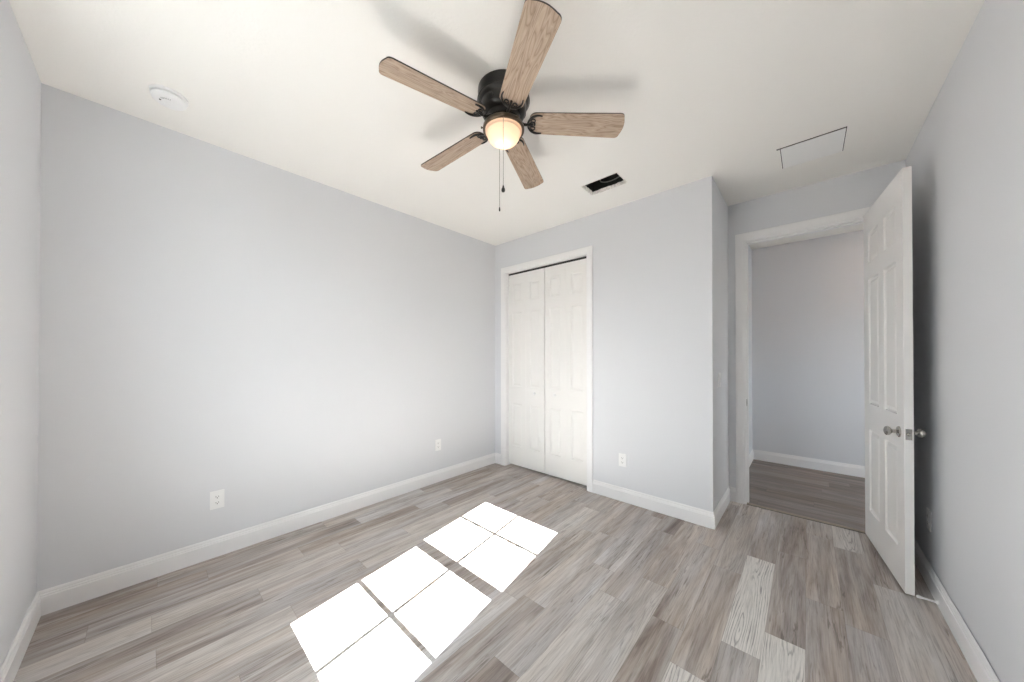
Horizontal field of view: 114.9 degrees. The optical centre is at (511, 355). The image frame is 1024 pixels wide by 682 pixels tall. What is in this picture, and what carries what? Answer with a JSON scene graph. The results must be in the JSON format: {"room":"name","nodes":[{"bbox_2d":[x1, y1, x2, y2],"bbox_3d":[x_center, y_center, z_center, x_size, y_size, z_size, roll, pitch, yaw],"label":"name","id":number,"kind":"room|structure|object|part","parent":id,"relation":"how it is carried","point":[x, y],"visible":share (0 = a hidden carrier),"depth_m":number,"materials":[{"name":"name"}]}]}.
{"room":"empty bedroom","nodes":[
{"label":"empty bedroom","id":0,"kind":"room"},
{"bbox_2d":[0,0,40,666],"bbox_3d":[-1.227,-0.046,0.432,3.457,2.740,0.240,0,0,42],"label":"wall","id":1,"kind":"structure","parent":0,"point":[20,83],"depth_m":1.41,"materials":[{"name":"white paint"}]},
{"bbox_2d":[0,592,40,681],"bbox_3d":[-1.141,1.262,0.519,3.457,0.125,0.014,0,0,42],"label":"baseboard","id":2,"kind":"structure","parent":1,"relation":"attached to","point":[9,668],"depth_m":1.43,"materials":[{"name":"white paint"}]},
{"bbox_2d":[37,83,494,591],"bbox_3d":[-0.654,-0.031,3.736,0.120,2.850,5.911,0,0,42],"label":"wall","id":3,"kind":"structure","parent":0,"point":[212,317],"depth_m":2.20,"materials":[{"name":"white paint"}]},
{"bbox_2d":[210,489,223,509],"bbox_3d":[-1.966,0.959,2.181,0.008,0.117,0.072,0,0,42],"label":"wall outlet","id":4,"kind":"object","parent":3,"relation":"attached to","point":[216,497],"visible":1,"depth_m":2.18,"materials":[{"name":"white plastic"}]},
{"bbox_2d":[38,453,495,615],"bbox_3d":[-1.315,1.276,2.896,0.014,0.125,3.311,0,0,42],"label":"baseboard","id":5,"kind":"structure","parent":3,"relation":"attached to","point":[65,595],"depth_m":2.19,"materials":[{"name":"white paint"}]},
{"bbox_2d":[435,439,440,450],"bbox_3d":[-0.788,0.951,3.486,0.008,0.117,0.072,0,0,42],"label":"wall outlet","id":6,"kind":"object","parent":3,"relation":"attached to","point":[437,442],"visible":1,"depth_m":3.48,"materials":[{"name":"white plastic"}]},
{"bbox_2d":[13,463,976,681],"bbox_3d":[0.184,1.334,1.986,3.557,0.001,4.069,0,0,42],"label":"floor","id":7,"kind":"structure","parent":0,"point":[495,572],"depth_m":1.73,"materials":[{"name":"grey wood"}]},
{"bbox_2d":[747,502,865,533],"bbox_3d":[2.410,1.334,2.708,0.759,0.007,0.050,0,0,42],"label":"threshold","id":8,"kind":"object","parent":7,"relation":"on","point":[750,504],"visible":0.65,"depth_m":2.68,"materials":[{"name":"grey wood"}]},
{"bbox_2d":[9,0,984,249],"bbox_3d":[1.294,-1.414,2.066,5.020,0.016,6.031,0,0,42],"label":"ceiling","id":9,"kind":"structure","parent":0,"point":[703,89],"depth_m":1.69,"materials":[{"name":"white paint"}]},
{"bbox_2d":[149,84,188,110],"bbox_3d":[-1.853,-1.385,1.768,0.148,0.046,0.148,0,0,42],"label":"smoke detector","id":10,"kind":"object","parent":9,"relation":"attached to","point":[167,97],"visible":1,"depth_m":1.74,"materials":[{"name":"white plastic"}]},
{"bbox_2d":[379,0,624,210],"bbox_3d":[-0.084,-1.111,1.757,1.184,0.594,1.220,0,0,42],"label":"ceiling fan","id":11,"kind":"object","parent":9,"relation":"hanging from","point":[503,99],"visible":1,"depth_m":1.64,"materials":[{"name":"brown wood"}]},
{"bbox_3d":[-0.351,-1.226,1.508,0.496,0.006,0.142,-3,14,-37],"label":"fan blade","id":12,"kind":"part","parent":11,"relation":"part of","materials":[{"name":"brown wood"}]},
{"bbox_3d":[-0.352,-1.223,1.974,0.496,0.006,0.142,-4,10,37],"label":"fan blade","id":13,"kind":"part","parent":11,"relation":"part of","materials":[{"name":"brown wood"}]},
{"bbox_3d":[-0.070,-1.017,1.841,0.003,0.364,0.002,0,0,42],"label":"pull chain","id":14,"kind":"part","parent":11,"relation":"part of","materials":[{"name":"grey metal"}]},
{"bbox_3d":[-0.043,-1.023,1.631,0.003,0.354,0.002,0,0,42],"label":"pull chain","id":15,"kind":"part","parent":11,"relation":"part of","materials":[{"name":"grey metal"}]},
{"bbox_3d":[-0.045,-1.162,1.741,0.194,0.084,0.194,0,0,42],"label":"lamp shade","id":16,"kind":"part","parent":11,"relation":"part of","materials":[{"name":"white glass"}]},
{"bbox_3d":[0.083,-1.222,2.106,0.142,0.006,0.496,-13,-7,18],"label":"fan blade","id":17,"kind":"part","parent":11,"relation":"part of","materials":[{"name":"brown wood"}]},
{"bbox_3d":[0.054,-1.226,1.369,0.142,0.006,0.496,13,-1,-15],"label":"fan blade","id":18,"kind":"part","parent":11,"relation":"part of","materials":[{"name":"brown wood"}]},
{"bbox_3d":[0.341,-1.224,1.733,0.496,0.006,0.142,3,-12,1],"label":"fan blade","id":19,"kind":"part","parent":11,"relation":"part of","materials":[{"name":"brown wood"}]},
{"bbox_2d":[581,172,626,194],"bbox_3d":[0.752,-1.499,2.676,0.320,0.197,0.205,0,0,42],"label":"ceiling vent","id":20,"kind":"object","parent":9,"relation":"in","point":[613,180],"visible":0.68,"depth_m":2.75,"materials":[{"name":"metal"}]},
{"bbox_2d":[777,126,846,170],"bbox_3d":[2.040,-1.402,2.240,0.338,0.005,0.336,0,0,42],"label":"access panel","id":21,"kind":"object","parent":9,"relation":"attached to","point":[831,143],"visible":1,"depth_m":2.22,"materials":[{"name":"white paint"}]},
{"bbox_3d":[2.044,-1.402,2.245,0.338,0.005,0.323,0,0,42],"label":"panel frame","id":22,"kind":"part","parent":21,"relation":"part of","materials":[{"name":"white paint"}]},
{"bbox_2d":[495,176,715,511],"bbox_3d":[0.714,-0.028,3.384,2.382,2.740,0.120,0,0,42],"label":"wall","id":23,"kind":"structure","parent":0,"point":[654,298],"depth_m":2.85,"materials":[{"name":"white paint"}]},
{"bbox_2d":[495,453,500,464],"bbox_3d":[-0.171,1.284,4.084,0.092,0.125,0.014,0,0,42],"label":"baseboard","id":24,"kind":"structure","parent":23,"relation":"attached to","point":[497,456],"depth_m":4.08,"materials":[{"name":"white paint"}]},
{"bbox_2d":[509,268,544,472],"bbox_3d":[0.163,0.166,3.867,0.547,2.314,0.058,0,0,42],"label":"door","id":25,"kind":"structure","parent":23,"relation":"in","point":[526,289],"depth_m":3.85,"materials":[{"name":"white paint"}]},
{"bbox_2d":[501,246,592,492],"bbox_3d":[0.370,0.129,3.681,1.249,2.429,0.138,0,0,42],"label":"door frame","id":26,"kind":"structure","parent":23,"relation":"attached to","point":[586,253],"depth_m":3.62,"materials":[{"name":"white paint"}]},
{"bbox_2d":[545,259,586,485],"bbox_3d":[0.576,0.164,3.495,0.547,2.314,0.058,0,0,42],"label":"door","id":27,"kind":"structure","parent":23,"relation":"in","point":[565,284],"depth_m":3.49,"materials":[{"name":"white paint"}]},
{"bbox_2d":[619,453,626,466],"bbox_3d":[1.019,0.962,3.016,0.072,0.117,0.008,0,0,42],"label":"wall outlet","id":28,"kind":"object","parent":23,"relation":"attached to","point":[622,457],"visible":1,"depth_m":3.01,"materials":[{"name":"white plastic"}]},
{"bbox_2d":[593,479,735,529],"bbox_3d":[1.425,1.278,3.107,1.086,0.125,0.702,0,0,42],"label":"baseboard","id":29,"kind":"structure","parent":23,"relation":"attached to","point":[705,518],"depth_m":2.80,"materials":[{"name":"white paint"}]},
{"bbox_2d":[715,183,751,506],"bbox_3d":[2.347,-0.028,3.499,0.128,2.740,2.240,0,0,42],"label":"wall","id":30,"kind":"structure","parent":0,"point":[721,208],"depth_m":2.86,"materials":[{"name":"white paint"}]},
{"bbox_2d":[749,459,864,530],"bbox_3d":[3.525,1.339,2.857,2.650,0.001,1.702,0,0,42],"label":"floor","id":31,"kind":"structure","parent":0,"point":[835,498],"depth_m":3.19,"materials":[{"name":"brown wood"}]},
{"bbox_2d":[751,230,864,465],"bbox_3d":[3.274,-0.023,4.251,5.020,2.740,0.120,0,0,42],"label":"wall","id":32,"kind":"structure","parent":0,"point":[808,398],"depth_m":3.90,"materials":[{"name":"white paint"}]},
{"bbox_2d":[749,449,864,477],"bbox_3d":[3.557,1.276,2.863,2.510,0.125,1.552,0,0,42],"label":"baseboard","id":33,"kind":"structure","parent":32,"relation":"attached to","point":[811,463],"depth_m":3.90,"materials":[{"name":"white paint"}]},
{"bbox_2d":[728,160,905,487],"bbox_3d":[2.458,-0.032,2.736,1.075,2.740,0.120,0,0,42],"label":"wall","id":34,"kind":"structure","parent":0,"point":[858,190],"depth_m":2.78,"materials":[{"name":"white paint"}]},
{"bbox_2d":[735,207,869,503],"bbox_3d":[2.442,0.113,2.750,0.915,2.450,0.156,0,0,42],"label":"door frame","id":35,"kind":"structure","parent":34,"relation":"attached to","point":[855,217],"depth_m":2.97,"materials":[{"name":"white paint"}]},
{"bbox_2d":[863,166,926,595],"bbox_3d":[2.426,0.135,2.123,0.163,2.370,0.794,0,0,36],"label":"door","id":36,"kind":"structure","parent":35,"relation":"attached to","point":[887,225],"depth_m":2.00,"materials":[{"name":"white paint"}]},
{"bbox_3d":[2.201,0.435,1.898,0.062,0.063,0.063,0,0,36],"label":"knob","id":37,"kind":"part","parent":36,"relation":"part of","materials":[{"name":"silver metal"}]},
{"bbox_3d":[2.198,0.437,1.811,0.025,0.060,0.003,0,0,36],"label":"latch plate","id":38,"kind":"part","parent":36,"relation":"part of","materials":[{"name":"silver metal"}]},
{"bbox_3d":[2.279,0.435,1.841,0.062,0.063,0.063,0,0,36],"label":"knob","id":39,"kind":"part","parent":36,"relation":"part of","materials":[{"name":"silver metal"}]},
{"bbox_2d":[906,0,1023,681],"bbox_3d":[1.481,-0.049,0.762,0.120,2.850,4.359,0,0,42],"label":"wall","id":40,"kind":"structure","parent":0,"point":[966,159],"depth_m":1.38,"materials":[{"name":"white paint"}]},
{"bbox_2d":[926,507,931,531],"bbox_3d":[2.443,0.959,1.918,0.008,0.117,0.072,0,0,42],"label":"wall outlet","id":41,"kind":"object","parent":40,"relation":"attached to","point":[928,512],"visible":1,"depth_m":1.91,"materials":[{"name":"white plastic"}]},
{"bbox_2d":[914,538,999,681],"bbox_3d":[1.470,1.264,0.846,0.018,0.126,3.999,0,0,42],"label":"baseboard","id":42,"kind":"structure","parent":40,"relation":"attached to","point":[974,656],"depth_m":1.53,"materials":[{"name":"white paint"}]},
{"bbox_2d":[916,595,938,604],"bbox_3d":[2.231,1.308,1.757,0.075,0.022,0.022,0,0,42],"label":"door stop","id":43,"kind":"object","parent":42,"relation":"attached to","point":[917,596],"visible":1,"depth_m":1.75,"materials":[{"name":"white plastic"}]}
]}

